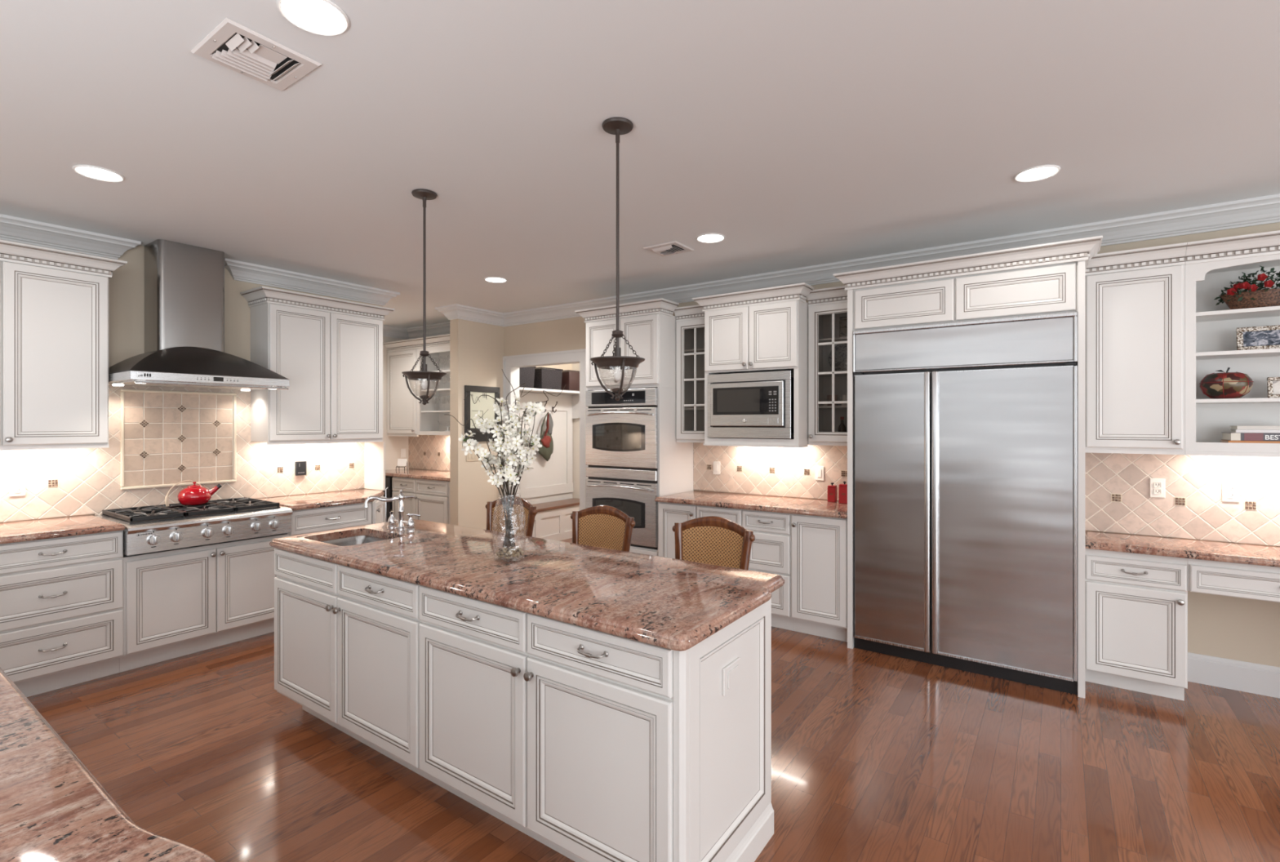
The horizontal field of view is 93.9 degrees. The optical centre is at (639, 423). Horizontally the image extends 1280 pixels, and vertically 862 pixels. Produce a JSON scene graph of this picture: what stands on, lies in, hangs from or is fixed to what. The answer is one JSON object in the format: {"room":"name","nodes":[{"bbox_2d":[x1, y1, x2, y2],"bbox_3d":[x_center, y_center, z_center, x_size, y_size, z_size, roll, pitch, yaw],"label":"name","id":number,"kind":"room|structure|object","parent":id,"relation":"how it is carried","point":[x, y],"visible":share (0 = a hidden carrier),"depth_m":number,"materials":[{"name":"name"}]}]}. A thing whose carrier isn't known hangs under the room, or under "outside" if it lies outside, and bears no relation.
{"room":"kitchen","nodes":[
{"label":"kitchen","id":0,"kind":"room"},
{"bbox_2d":[0,244,382,523],"bbox_3d":[-4.916,0.140,2.328,0.140,2.780,8.350,0,0,35],"label":"wall","id":1,"kind":"structure","parent":0,"point":[126,282],"depth_m":4.19,"materials":[{"name":"paint"}]},
{"bbox_2d":[0,239,127,450],"bbox_3d":[-3.727,-0.441,3.562,0.383,1.196,0.956,0,0,35],"label":"upper cabinet","id":2,"kind":"object","parent":1,"relation":"attached to","point":[54,303],"visible":1,"depth_m":3.60,"materials":[{"name":"paint"}]},
{"bbox_2d":[0,213,141,259],"bbox_3d":[-5.320,-1.185,1.537,0.114,0.130,6.390,0,0,35],"label":"trim","id":3,"kind":"structure","parent":1,"relation":"attached to","point":[12,228],"depth_m":3.83,"materials":[{"name":"paint"}]},
{"bbox_2d":[0,385,364,522],"bbox_3d":[-3.578,0.195,4.083,0.028,1.070,3.560,0,0,35],"label":"backsplash","id":4,"kind":"structure","parent":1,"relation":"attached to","point":[160,438],"depth_m":4.31,"materials":[{"name":"tile"}]},
{"bbox_2d":[8,476,26,497],"bbox_3d":[-3.847,0.394,3.695,0.010,0.116,0.072,0,0,35],"label":"wall outlet","id":5,"kind":"object","parent":4,"relation":"attached to","point":[17,486],"visible":1,"depth_m":3.69,"materials":[{"name":"white plastic"}]},
{"bbox_2d":[295,461,306,475],"bbox_3d":[-2.873,0.383,5.067,0.023,0.120,0.086,0,0,35],"label":"wall outlet","id":6,"kind":"object","parent":4,"relation":"attached to","point":[300,466],"visible":1,"depth_m":5.06,"materials":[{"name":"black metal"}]},
{"bbox_2d":[108,239,289,391],"bbox_3d":[-3.082,-0.746,4.167,0.716,1.007,0.914,0,0,35],"label":"range hood","id":7,"kind":"object","parent":1,"relation":"attached to","point":[184,283],"visible":0.99,"depth_m":4.14,"materials":[{"name":"metal"}]},
{"bbox_2d":[240,286,395,444],"bbox_3d":[-2.680,-0.431,5.049,0.383,1.196,1.096,0,0,35],"label":"upper cabinet","id":8,"kind":"object","parent":1,"relation":"attached to","point":[330,350],"visible":0.99,"depth_m":4.88,"materials":[{"name":"paint"}]},
{"bbox_2d":[364,441,385,490],"bbox_3d":[-2.426,0.387,5.461,0.324,0.434,0.017,0,0,35],"label":"wall","id":9,"kind":"structure","parent":0,"point":[374,451],"depth_m":5.44,"materials":[{"name":"paint"}]},
{"bbox_2d":[382,336,408,470],"bbox_3d":[-3.620,0.140,7.384,0.120,2.780,1.650,0,0,35],"label":"wall","id":10,"kind":"structure","parent":0,"point":[393,444],"depth_m":7.77,"materials":[{"name":"paint"}]},
{"bbox_2d":[449,319,504,529],"bbox_3d":[-1.819,0.140,6.725,0.136,2.780,0.654,0,0,35],"label":"wall pier","id":11,"kind":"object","parent":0,"point":[477,349],"visible":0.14,"depth_m":6.54,"materials":[{"name":"paint"}]},
{"bbox_2d":[464,385,499,442],"bbox_3d":[-1.756,-0.102,6.674,0.025,0.615,0.485,0,0,35],"label":"framed board","id":12,"kind":"object","parent":11,"relation":"attached to","point":[484,404],"visible":0.65,"depth_m":6.63,"materials":[{"name":"black paper"}]},
{"bbox_2d":[524,364,572,395],"bbox_3d":[-1.419,0.140,8.027,0.120,2.780,1.704,0,0,35],"label":"wall","id":13,"kind":"structure","parent":0,"point":[565,366],"depth_m":8.36,"materials":[{"name":"paint"}]},
{"bbox_2d":[572,363,579,498],"bbox_3d":[0.421,0.140,7.652,3.320,2.780,0.120,0,0,35],"label":"wall","id":14,"kind":"structure","parent":0,"point":[575,366],"depth_m":8.51,"materials":[{"name":"paint"}]},
{"bbox_2d":[0,0,1279,328],"bbox_3d":[-0.071,-1.290,1.028,13.500,0.080,11.800,0,0,35],"label":"ceiling","id":15,"kind":"structure","parent":0,"point":[797,133],"depth_m":2.52,"materials":[{"name":"paint"}]},
{"bbox_2d":[72,164,124,182],"bbox_3d":[-2.703,-1.246,2.988,0.194,0.007,0.194,0,0,35],"label":"recessed light","id":16,"kind":"object","parent":15,"relation":"in","point":[91,171],"visible":1,"depth_m":2.98,"materials":[{"name":"white ceramic"}]},
{"bbox_2d":[191,17,321,90],"bbox_3d":[-1.306,-1.239,2.041,0.285,0.021,0.290,0,0,35],"label":"ceiling vent","id":17,"kind":"object","parent":15,"relation":"in","point":[232,45],"visible":1,"depth_m":2.02,"materials":[{"name":"white metal"}]},
{"bbox_2d":[276,0,349,35],"bbox_3d":[-0.995,-1.246,1.824,0.194,0.007,0.194,0,0,35],"label":"recessed light","id":18,"kind":"object","parent":15,"relation":"in","point":[322,17],"visible":1,"depth_m":1.83,"materials":[{"name":"white ceramic"}]},
{"bbox_2d":[401,188,446,404],"bbox_3d":[-1.172,-0.674,3.251,0.230,1.149,0.230,0,0,6],"label":"pendant lamp","id":19,"kind":"object","parent":15,"relation":"hanging from","point":[424,375],"visible":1,"depth_m":3.25,"materials":[{"name":"brown metal"}]},
{"bbox_2d":[590,116,644,400],"bbox_3d":[-0.093,-0.672,2.503,0.230,1.154,0.230,0,0,24],"label":"pendant lamp","id":20,"kind":"object","parent":15,"relation":"hanging from","point":[617,126],"visible":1,"depth_m":2.49,"materials":[{"name":"brown metal"}]},
{"bbox_2d":[643,240,693,256],"bbox_3d":[0.206,-1.239,4.277,0.270,0.021,0.257,0,0,35],"label":"ceiling vent","id":21,"kind":"object","parent":15,"relation":"in","point":[673,247],"visible":1,"depth_m":4.25,"materials":[{"name":"white metal"}]},
{"bbox_2d":[696,233,724,243],"bbox_3d":[0.476,-1.246,4.030,0.194,0.007,0.194,0,0,35],"label":"recessed light","id":22,"kind":"object","parent":15,"relation":"in","point":[707,237],"visible":1,"depth_m":4.02,"materials":[{"name":"white ceramic"}]},
{"bbox_2d":[1013,164,1060,182],"bbox_3d":[1.983,-1.246,2.988,0.194,0.007,0.194,0,0,35],"label":"recessed light","id":23,"kind":"object","parent":15,"relation":"in","point":[1039,172],"visible":1,"depth_m":2.98,"materials":[{"name":"white ceramic"}]},
{"bbox_2d":[26,537,1279,861],"bbox_3d":[-0.071,1.560,1.028,13.500,0.060,11.800,0,0,35],"label":"floor","id":24,"kind":"structure","parent":0,"point":[876,757],"depth_m":2.61,"materials":[{"name":"brown wood"}]},
{"bbox_2d":[0,530,123,697],"bbox_3d":[-3.558,1.088,3.538,0.686,0.884,0.630,0,0,35],"label":"drawer base","id":25,"kind":"object","parent":24,"relation":"on","point":[61,599],"visible":1,"depth_m":3.39,"materials":[{"name":"paint"}]},
{"bbox_2d":[0,514,124,544],"bbox_3d":[-3.612,0.625,3.449,0.677,0.040,0.833,0,0,35],"label":"countertop","id":26,"kind":"structure","parent":25,"relation":"on","point":[73,526],"depth_m":3.48,"materials":[{"name":"stone"}]},
{"bbox_2d":[95,497,292,555],"bbox_3d":[-3.068,0.687,4.152,0.732,0.216,0.935,0,0,35],"label":"gas cooktop","id":27,"kind":"object","parent":26,"relation":"in","point":[153,528],"visible":0.99,"depth_m":3.96,"materials":[{"name":"metal"}]},
{"bbox_2d":[101,502,280,524],"bbox_3d":[-3.114,0.615,4.184,0.580,0.006,0.865,0,0,35],"label":"grate","id":28,"kind":"object","parent":27,"relation":"on","point":[117,518],"depth_m":3.97,"materials":[{"name":"black metal"}]},
{"bbox_2d":[164,480,222,506],"bbox_3d":[-3.154,0.490,4.233,0.230,0.174,0.248,0,0,5],"label":"kettle","id":29,"kind":"object","parent":27,"relation":"on","point":[192,495],"visible":1,"depth_m":4.20,"materials":[{"name":"red metal"}]},
{"bbox_2d":[119,533,287,672],"bbox_3d":[-3.103,1.173,4.178,0.694,0.715,0.939,0,0,35],"label":"base cabinet","id":30,"kind":"object","parent":24,"relation":"on","point":[177,602],"visible":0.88,"depth_m":3.93,"materials":[{"name":"paint"}]},
{"bbox_2d":[284,502,371,536],"bbox_3d":[-2.647,1.088,4.832,0.686,0.884,0.655,0,0,35],"label":"drawer base","id":31,"kind":"object","parent":24,"relation":"on","point":[340,517],"visible":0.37,"depth_m":4.63,"materials":[{"name":"paint"}]},
{"bbox_2d":[257,488,384,511],"bbox_3d":[-2.553,0.625,4.954,0.677,0.040,0.956,0,0,35],"label":"countertop","id":32,"kind":"structure","parent":31,"relation":"on","point":[315,500],"depth_m":4.78,"materials":[{"name":"stone"}]},
{"bbox_2d":[371,495,385,524],"bbox_3d":[-2.379,1.088,5.232,0.626,0.884,0.290,0,0,35],"label":"base","id":33,"kind":"object","parent":24,"relation":"on","point":[378,508],"visible":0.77,"depth_m":5.08,"materials":[{"name":"paint"}]},
{"bbox_2d":[382,475,392,522],"bbox_3d":[-3.074,1.080,7.600,0.515,0.860,0.618,0,0,35],"label":"wine cooler","id":34,"kind":"object","parent":24,"relation":"on","point":[388,492],"visible":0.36,"depth_m":7.25,"materials":[{"name":"black metal"}]},
{"bbox_2d":[392,476,416,519],"bbox_3d":[-2.655,1.088,7.324,0.478,0.884,0.610,0,0,35],"label":"base cabinet","id":35,"kind":"object","parent":24,"relation":"on","point":[406,485],"visible":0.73,"depth_m":7.08,"materials":[{"name":"paint"}]},
{"bbox_2d":[413,479,449,524],"bbox_3d":[-2.166,1.088,6.980,0.715,0.884,0.610,0,0,35],"label":"base cabinet","id":36,"kind":"object","parent":24,"relation":"on","point":[432,497],"visible":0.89,"depth_m":6.78,"materials":[{"name":"paint"}]},
{"bbox_2d":[385,468,449,481],"bbox_3d":[-2.572,0.625,7.271,1.720,0.040,0.602,0,0,35],"label":"countertop","id":37,"kind":"structure","parent":36,"relation":"on","point":[436,475],"depth_m":7.13,"materials":[{"name":"stone"}]},
{"bbox_2d":[484,496,537,537],"bbox_3d":[-1.002,1.022,4.030,0.498,1.017,0.458,0,0,35],"label":"bar stool","id":38,"kind":"object","parent":24,"relation":"on","point":[531,511],"visible":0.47,"depth_m":4.17,"materials":[{"name":"brown wood"}]},
{"bbox_2d":[274,547,773,861],"bbox_3d":[-0.720,1.088,2.669,2.502,0.884,0.684,0,0,35],"label":"kitchen island","id":39,"kind":"object","parent":24,"relation":"on","point":[593,745],"visible":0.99,"depth_m":2.07,"materials":[{"name":"paint"}]},
{"bbox_2d":[269,519,784,651],"bbox_3d":[-0.667,0.625,2.746,2.532,0.040,0.857,0,0,35],"label":"island countertop","id":40,"kind":"structure","parent":39,"relation":"on","point":[673,604],"depth_m":2.33,"materials":[{"name":"stone"}]},
{"bbox_2d":[320,535,386,546],"bbox_3d":[-1.523,0.738,3.187,0.454,0.184,0.374,0,0,35],"label":"bar sink","id":41,"kind":"object","parent":40,"relation":"in","point":[358,540],"visible":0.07,"depth_m":3.38,"materials":[{"name":"metal"}]},
{"bbox_2d":[363,489,421,530],"bbox_3d":[-1.384,0.493,3.391,0.270,0.224,0.227,0,0,22],"label":"bridge faucet","id":42,"kind":"object","parent":40,"relation":"on","point":[410,523],"visible":1,"depth_m":3.42,"materials":[{"name":"silver metal"}]},
{"bbox_2d":[492,493,525,562],"bbox_3d":[-0.578,0.460,2.652,0.143,0.290,0.148,0,0,35],"label":"glass vase","id":43,"kind":"object","parent":40,"relation":"on","point":[522,504],"visible":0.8,"depth_m":2.65,"materials":[{"name":"clear glass"}]},
{"bbox_2d":[448,369,565,547],"bbox_3d":[-0.593,0.154,2.647,0.528,0.790,0.226,0,0,-7],"label":"flower bouquet","id":44,"kind":"object","parent":43,"relation":"in","point":[504,446],"visible":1,"depth_m":2.64,"materials":[{"name":"white plant"}]},
{"bbox_2d":[495,546,524,559],"bbox_3d":[-0.580,0.574,2.653,0.123,0.037,0.118,0,0,35],"label":"pebbles","id":45,"kind":"object","parent":43,"relation":"in","point":[507,553],"visible":1,"depth_m":2.62,"materials":[{"name":"beige stone"}]},
{"bbox_2d":[722,657,740,696],"bbox_3d":[0.305,0.838,1.977,0.013,0.088,0.120,0,0,35],"label":"outlet","id":46,"kind":"object","parent":39,"relation":"attached to","point":[731,667],"depth_m":1.97,"materials":[{"name":"paint"}]},
{"bbox_2d":[519,386,579,541],"bbox_3d":[-1.249,0.547,7.806,0.410,1.965,1.530,0,0,35],"label":"hall tree","id":47,"kind":"object","parent":24,"relation":"on","point":[548,486],"visible":0.36,"depth_m":8.04,"materials":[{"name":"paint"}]},
{"bbox_2d":[519,366,535,387],"bbox_3d":[-1.547,-0.573,7.411,0.320,0.275,0.400,0,0,35],"label":"storage basket","id":48,"kind":"object","parent":47,"relation":"on","point":[526,375],"visible":0.24,"depth_m":7.37,"materials":[{"name":"wicker"}]},
{"bbox_2d":[533,367,563,390],"bbox_3d":[-1.259,-0.573,7.819,0.320,0.275,0.400,0,0,35],"label":"storage basket","id":49,"kind":"object","parent":47,"relation":"on","point":[547,378],"visible":0.73,"depth_m":7.67,"materials":[{"name":"wicker"}]},
{"bbox_2d":[519,386,579,395],"bbox_3d":[-1.269,-0.420,7.820,0.359,0.030,1.530,0,0,35],"label":"shelf","id":50,"kind":"object","parent":47,"relation":"attached to","point":[535,391],"depth_m":7.84,"materials":[{"name":"paint"}]},
{"bbox_2d":[560,369,579,391],"bbox_3d":[-0.960,-0.573,8.245,0.320,0.275,0.400,0,0,35],"label":"storage basket","id":51,"kind":"object","parent":47,"relation":"on","point":[571,379],"visible":0.45,"depth_m":8.06,"materials":[{"name":"red"}]},
{"bbox_2d":[570,505,635,551],"bbox_3d":[-0.336,1.022,3.561,0.498,1.017,0.458,0,0,35],"label":"bar stool","id":52,"kind":"object","parent":24,"relation":"on","point":[606,526],"visible":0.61,"depth_m":3.72,"materials":[{"name":"brown wicker"}]},
{"bbox_2d":[574,297,693,555],"bbox_3d":[-0.021,0.251,5.462,0.953,2.559,0.648,0,0,35],"label":"oven tower","id":53,"kind":"object","parent":24,"relation":"on","point":[649,326],"visible":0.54,"depth_m":5.16,"materials":[{"name":"paint"}]},
{"bbox_2d":[585,387,657,548],"bbox_3d":[-0.082,0.380,5.378,0.772,1.351,0.468,0,0,35],"label":"double oven","id":54,"kind":"object","parent":53,"relation":"in","point":[621,436],"visible":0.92,"depth_m":5.18,"materials":[{"name":"silver metal"}]},
{"bbox_2d":[657,502,697,559],"bbox_3d":[0.460,1.092,5.113,0.371,0.876,0.640,0,0,35],"label":"base cabinet","id":55,"kind":"object","parent":24,"relation":"on","point":[668,513],"visible":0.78,"depth_m":4.92,"materials":[{"name":"paint"}]},
{"bbox_2d":[654,490,847,519],"bbox_3d":[0.946,0.632,4.771,1.565,0.040,0.642,0,0,35],"label":"countertop","id":56,"kind":"structure","parent":55,"relation":"on","point":[802,506],"depth_m":4.61,"materials":[{"name":"stone"}]},
{"bbox_2d":[827,482,836,502],"bbox_3d":[1.494,0.537,4.646,0.060,0.150,0.062,0,0,32],"label":"tin canister","id":57,"kind":"object","parent":56,"relation":"on","point":[832,489],"visible":1,"depth_m":4.62,"materials":[{"name":"red metal"}]},
{"bbox_2d":[838,481,847,503],"bbox_3d":[1.564,0.528,4.572,0.072,0.167,0.074,0,0,32],"label":"tin canister","id":58,"kind":"object","parent":56,"relation":"on","point":[842,488],"visible":0.82,"depth_m":4.54,"materials":[{"name":"red metal"}]},
{"bbox_2d":[671,515,755,569],"bbox_3d":[0.294,1.022,3.118,0.498,1.017,0.458,0,0,35],"label":"bar stool","id":59,"kind":"object","parent":24,"relation":"on","point":[710,540],"visible":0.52,"depth_m":3.27,"materials":[{"name":"brown wicker"}]},
{"bbox_2d":[697,505,742,526],"bbox_3d":[0.775,1.092,4.891,0.397,0.876,0.640,0,0,35],"label":"drawer","id":60,"kind":"object","parent":24,"relation":"on","point":[735,515],"visible":0.2,"depth_m":4.64,"materials":[{"name":"paint"}]},
{"bbox_2d":[742,509,795,631],"bbox_3d":[1.096,1.092,4.670,0.382,0.876,0.632,0,0,35],"label":"drawer base","id":61,"kind":"object","parent":24,"relation":"on","point":[771,549],"visible":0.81,"depth_m":4.40,"materials":[{"name":"paint"}]},
{"bbox_2d":[791,514,847,642],"bbox_3d":[1.418,1.092,4.438,0.409,0.876,0.640,0,0,35],"label":"base cabinet","id":62,"kind":"object","parent":24,"relation":"on","point":[819,544],"visible":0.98,"depth_m":4.21,"materials":[{"name":"paint"}]},
{"bbox_2d":[853,311,1077,694],"bbox_3d":[2.108,0.454,3.928,1.226,2.152,0.630,0,0,35],"label":"refrigerator","id":63,"kind":"object","parent":24,"relation":"on","point":[966,433],"visible":1,"depth_m":3.64,"materials":[{"name":"silver metal"}]},
{"bbox_2d":[832,235,1102,698],"bbox_3d":[2.105,0.260,3.926,1.447,2.541,0.713,0,0,35],"label":"refrigerator surround","id":64,"kind":"object","parent":24,"relation":"on","point":[1046,278],"visible":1,"depth_m":3.62,"materials":[{"name":"paint"}]},
{"bbox_2d":[1084,547,1187,701],"bbox_3d":[2.882,1.129,3.511,0.447,0.802,0.472,0,0,35],"label":"base cabinet","id":65,"kind":"object","parent":24,"relation":"on","point":[1136,605],"visible":0.98,"depth_m":3.35,"materials":[{"name":"paint"}]},
{"bbox_2d":[1084,530,1279,567],"bbox_3d":[3.471,0.705,3.095,1.886,0.040,0.477,0,0,35],"label":"countertop","id":66,"kind":"structure","parent":65,"relation":"on","point":[1233,553],"depth_m":3.30,"materials":[{"name":"stone"}]},
{"bbox_2d":[1187,558,1279,602],"bbox_3d":[3.470,0.817,3.088,1.000,0.178,0.442,0,0,35],"label":"drawer","id":67,"kind":"object","parent":66,"relation":"attached to","point":[1262,583],"visible":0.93,"depth_m":3.12,"materials":[{"name":"paint"}]},
{"bbox_3d":[-2.329,1.088,1.547,4.690,0.884,0.690,0,0,35],"label":"cabinet","id":68,"kind":"object","parent":24,"relation":"on","visible":0},
{"bbox_2d":[0,666,216,861],"bbox_3d":[-2.324,0.625,1.545,4.780,0.040,0.852,0,0,35],"label":"countertop","id":69,"kind":"structure","parent":68,"relation":"on","point":[53,808],"depth_m":0.94,"materials":[{"name":"stone"}]},
{"bbox_2d":[414,222,1279,667],"bbox_3d":[2.293,0.140,4.301,13.400,2.780,0.115,0,0,35],"label":"wall","id":70,"kind":"structure","parent":0,"point":[1231,628],"depth_m":3.50,"materials":[{"name":"paint"}]},
{"bbox_2d":[382,338,418,436],"bbox_3d":[-2.948,-0.433,7.684,0.630,1.201,0.383,0,0,35],"label":"upper cabinet","id":71,"kind":"object","parent":70,"relation":"attached to","point":[402,354],"visible":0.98,"depth_m":7.58,"materials":[{"name":"paint"}]},
{"bbox_2d":[408,435,449,471],"bbox_3d":[-2.396,0.367,7.521,1.722,0.474,0.015,0,0,35],"label":"backsplash nook","id":72,"kind":"structure","parent":70,"relation":"attached to","point":[432,452],"depth_m":7.75,"materials":[{"name":"tile"}]},
{"bbox_2d":[412,333,449,435],"bbox_3d":[-2.247,-0.445,7.191,1.080,1.179,0.383,0,0,35],"label":"upper cabinet","id":73,"kind":"object","parent":70,"relation":"attached to","point":[429,415],"visible":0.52,"depth_m":7.52,"materials":[{"name":"paint"}]},
{"bbox_2d":[502,348,586,511],"bbox_3d":[-1.020,0.379,6.624,1.286,2.303,0.151,0,0,35],"label":"door frame","id":74,"kind":"structure","parent":70,"relation":"in","point":[511,364],"depth_m":6.50,"materials":[{"name":"paint"}]},
{"bbox_2d":[673,304,705,442],"bbox_3d":[0.543,-0.414,5.220,0.384,1.163,0.370,0,0,35],"label":"upper cabinet","id":75,"kind":"object","parent":70,"relation":"attached to","point":[690,320],"visible":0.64,"depth_m":5.20,"materials":[{"name":"paint"}]},
{"bbox_2d":[224,193,1279,339],"bbox_3d":[1.451,-1.185,3.060,13.150,0.130,2.885,0,0,35],"label":"trim","id":76,"kind":"structure","parent":70,"relation":"attached to","point":[1264,210],"depth_m":4.69,"materials":[{"name":"paint"}]},
{"bbox_2d":[692,282,813,447],"bbox_3d":[0.967,-0.415,4.799,0.934,1.191,0.570,0,0,35],"label":"upper cabinet","id":77,"kind":"object","parent":70,"relation":"attached to","point":[762,330],"visible":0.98,"depth_m":4.56,"materials":[{"name":"paint"}]},
{"bbox_2d":[707,370,793,438],"bbox_3d":[0.912,-0.138,4.739,0.697,0.505,0.340,0,0,35],"label":"microwave","id":78,"kind":"object","parent":77,"relation":"in","point":[749,405],"visible":1,"depth_m":4.58,"materials":[{"name":"silver metal"}]},
{"bbox_2d":[693,442,847,500],"bbox_3d":[1.133,0.360,5.038,1.566,0.500,0.015,0,0,35],"label":"backsplash","id":79,"kind":"structure","parent":70,"relation":"attached to","point":[790,472],"depth_m":5.05,"materials":[{"name":"tile"}]},
{"bbox_2d":[815,466,823,480],"bbox_3d":[1.443,0.403,4.808,0.072,0.116,0.010,0,0,35],"label":"wall switch","id":80,"kind":"object","parent":79,"relation":"attached to","point":[819,469],"visible":1,"depth_m":4.80,"materials":[{"name":"white plastic"}]},
{"bbox_2d":[806,285,847,445],"bbox_3d":[1.506,-0.414,4.542,0.384,1.163,0.370,0,0,35],"label":"upper cabinet","id":81,"kind":"object","parent":70,"relation":"attached to","point":[826,306],"visible":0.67,"depth_m":4.52,"materials":[{"name":"paint"}]},
{"bbox_2d":[818,336,847,342],"bbox_3d":[1.533,-0.633,4.580,0.347,0.014,0.256,0,0,35],"label":"shelf","id":82,"kind":"object","parent":81,"relation":"attached to","point":[837,339],"depth_m":4.51,"materials":[{"name":"paint"}]},
{"bbox_2d":[818,373,847,377],"bbox_3d":[1.533,-0.378,4.580,0.347,0.014,0.256,0,0,35],"label":"shelf","id":83,"kind":"object","parent":81,"relation":"attached to","point":[829,375],"depth_m":4.68,"materials":[{"name":"paint"}]},
{"bbox_2d":[828,343,847,371],"bbox_3d":[1.573,-0.505,4.625,0.232,0.230,0.041,0,0,35],"label":"serving platter","id":84,"kind":"object","parent":81,"relation":"on","point":[841,350],"visible":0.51,"depth_m":4.64,"materials":[{"name":"ceramic"}]},
{"bbox_2d":[839,316,847,337],"bbox_3d":[1.593,-0.726,4.583,0.104,0.170,0.094,0,0,35],"label":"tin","id":85,"kind":"object","parent":81,"relation":"on","point":[843,320],"visible":0.38,"depth_m":4.56,"materials":[{"name":"brown"}]},
{"bbox_2d":[1084,242,1186,454],"bbox_3d":[2.914,-0.406,3.551,0.452,1.166,0.370,0,0,35],"label":"upper cabinet","id":86,"kind":"object","parent":70,"relation":"attached to","point":[1135,298],"visible":0.98,"depth_m":3.44,"materials":[{"name":"paint"}]},
{"bbox_2d":[1084,453,1279,546],"bbox_3d":[3.610,0.407,3.294,1.887,0.554,0.015,0,0,35],"label":"backsplash","id":87,"kind":"structure","parent":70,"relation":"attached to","point":[1117,500],"depth_m":3.55,"materials":[{"name":"tile"}]},
{"bbox_2d":[1149,478,1165,497],"bbox_3d":[3.133,0.393,3.619,0.072,0.116,0.010,0,0,35],"label":"wall outlet","id":88,"kind":"object","parent":87,"relation":"attached to","point":[1157,486],"visible":1,"depth_m":3.62,"materials":[{"name":"white plastic"}]},
{"bbox_2d":[1222,481,1239,502],"bbox_3d":[3.394,0.395,3.435,0.072,0.116,0.010,0,0,35],"label":"wall outlet","id":89,"kind":"object","parent":87,"relation":"attached to","point":[1230,490],"visible":1,"depth_m":3.44,"materials":[{"name":"white plastic"}]},
{"bbox_2d":[1184,230,1279,457],"bbox_3d":[3.496,-0.406,3.150,0.960,1.166,0.383,0,0,35],"label":"upper cabinet","id":90,"kind":"object","parent":70,"relation":"attached to","point":[1211,265],"visible":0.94,"depth_m":3.33,"materials":[{"name":"paint"}]},
{"bbox_2d":[1199,367,1253,399],"bbox_3d":[3.265,-0.222,3.333,0.219,0.177,0.219,0,0,35],"label":"apple ornament","id":91,"kind":"object","parent":90,"relation":"on","point":[1226,384],"visible":0.91,"depth_m":3.27,"materials":[{"name":"ceramic"}]},
{"bbox_2d":[1214,266,1279,309],"bbox_3d":[3.394,-0.737,3.252,0.396,0.244,0.221,0,0,35],"label":"flower basket","id":92,"kind":"object","parent":90,"relation":"on","point":[1256,297],"visible":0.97,"depth_m":3.23,"materials":[{"name":"wicker"}]},
{"bbox_2d":[1221,440,1279,443],"bbox_3d":[3.338,0.102,3.276,0.200,0.012,0.200,0,0,35],"label":"book","id":93,"kind":"object","parent":90,"relation":"in","point":[1222,441],"visible":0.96,"depth_m":3.20,"materials":[{"name":"brown paper"}]},
{"bbox_2d":[1221,432,1279,440],"bbox_3d":[3.378,0.074,3.254,0.275,0.042,0.202,0,0,33],"label":"book","id":94,"kind":"object","parent":93,"relation":"on","point":[1225,436],"visible":1,"depth_m":3.20,"materials":[{"name":"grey paper"}]},
{"bbox_2d":[1230,429,1279,433],"bbox_3d":[3.390,0.044,3.236,0.260,0.017,0.200,0,0,38],"label":"book","id":95,"kind":"object","parent":94,"relation":"on","point":[1274,431],"visible":0.98,"depth_m":3.19,"materials":[{"name":"white paper"}]},
{"bbox_2d":[1230,426,1279,429],"bbox_3d":[3.388,0.025,3.239,0.250,0.020,0.190,0,0,36],"label":"book","id":96,"kind":"object","parent":95,"relation":"on","point":[1232,427],"visible":0.98,"depth_m":3.19,"materials":[{"name":"white paper"}]},
{"bbox_2d":[1235,324,1279,350],"bbox_3d":[3.430,-0.461,3.250,0.280,0.135,0.086,0,0,35],"label":"decorative tray","id":97,"kind":"object","parent":90,"relation":"on","point":[1263,337],"visible":0.85,"depth_m":3.26,"materials":[{"name":"blue ceramic"}]},
{"bbox_2d":[1243,329,1279,346],"bbox_3d":[3.417,-0.460,3.231,0.228,0.083,0.016,0,0,35],"label":"picture","id":98,"kind":"object","parent":97,"relation":"attached to","point":[1251,338],"depth_m":3.25},
{"bbox_2d":[1266,377,1279,397],"bbox_3d":[3.479,-0.192,3.215,0.160,0.115,0.086,0,0,35],"label":"photo frame","id":99,"kind":"object","parent":90,"relation":"on","point":[1273,383],"visible":0.94,"depth_m":3.22,"materials":[{"name":"silver metal"}]},
{"bbox_2d":[1187,652,1279,698],"bbox_3d":[5.429,1.446,2.015,5.440,0.168,0.016,0,0,35],"label":"baseboard","id":100,"kind":"structure","parent":70,"relation":"attached to","point":[1233,674],"depth_m":3.43,"materials":[{"name":"paint"}]},
{"bbox_3d":[-1.276,-0.218,7.994,0.078,0.157,0.035,0,0,35],"label":"coat hook","id":101,"kind":"object","parent":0,"visible":0},
{"bbox_2d":[537,412,553,461],"bbox_3d":[-1.249,0.181,7.967,0.117,0.659,0.294,0,0,35],"label":"hanging bag","id":102,"kind":"object","parent":101,"relation":"hanging from","point":[546,451],"visible":0.98,"depth_m":7.94,"materials":[{"name":"green fabric"}]},
{"bbox_2d":[546,413,553,435],"bbox_3d":[-1.211,0.016,8.010,0.068,0.304,0.117,0,0,35],"label":"scarf","id":103,"kind":"object","parent":102,"relation":"attached to","point":[549,424],"depth_m":7.98,"materials":[{"name":"fabric"}]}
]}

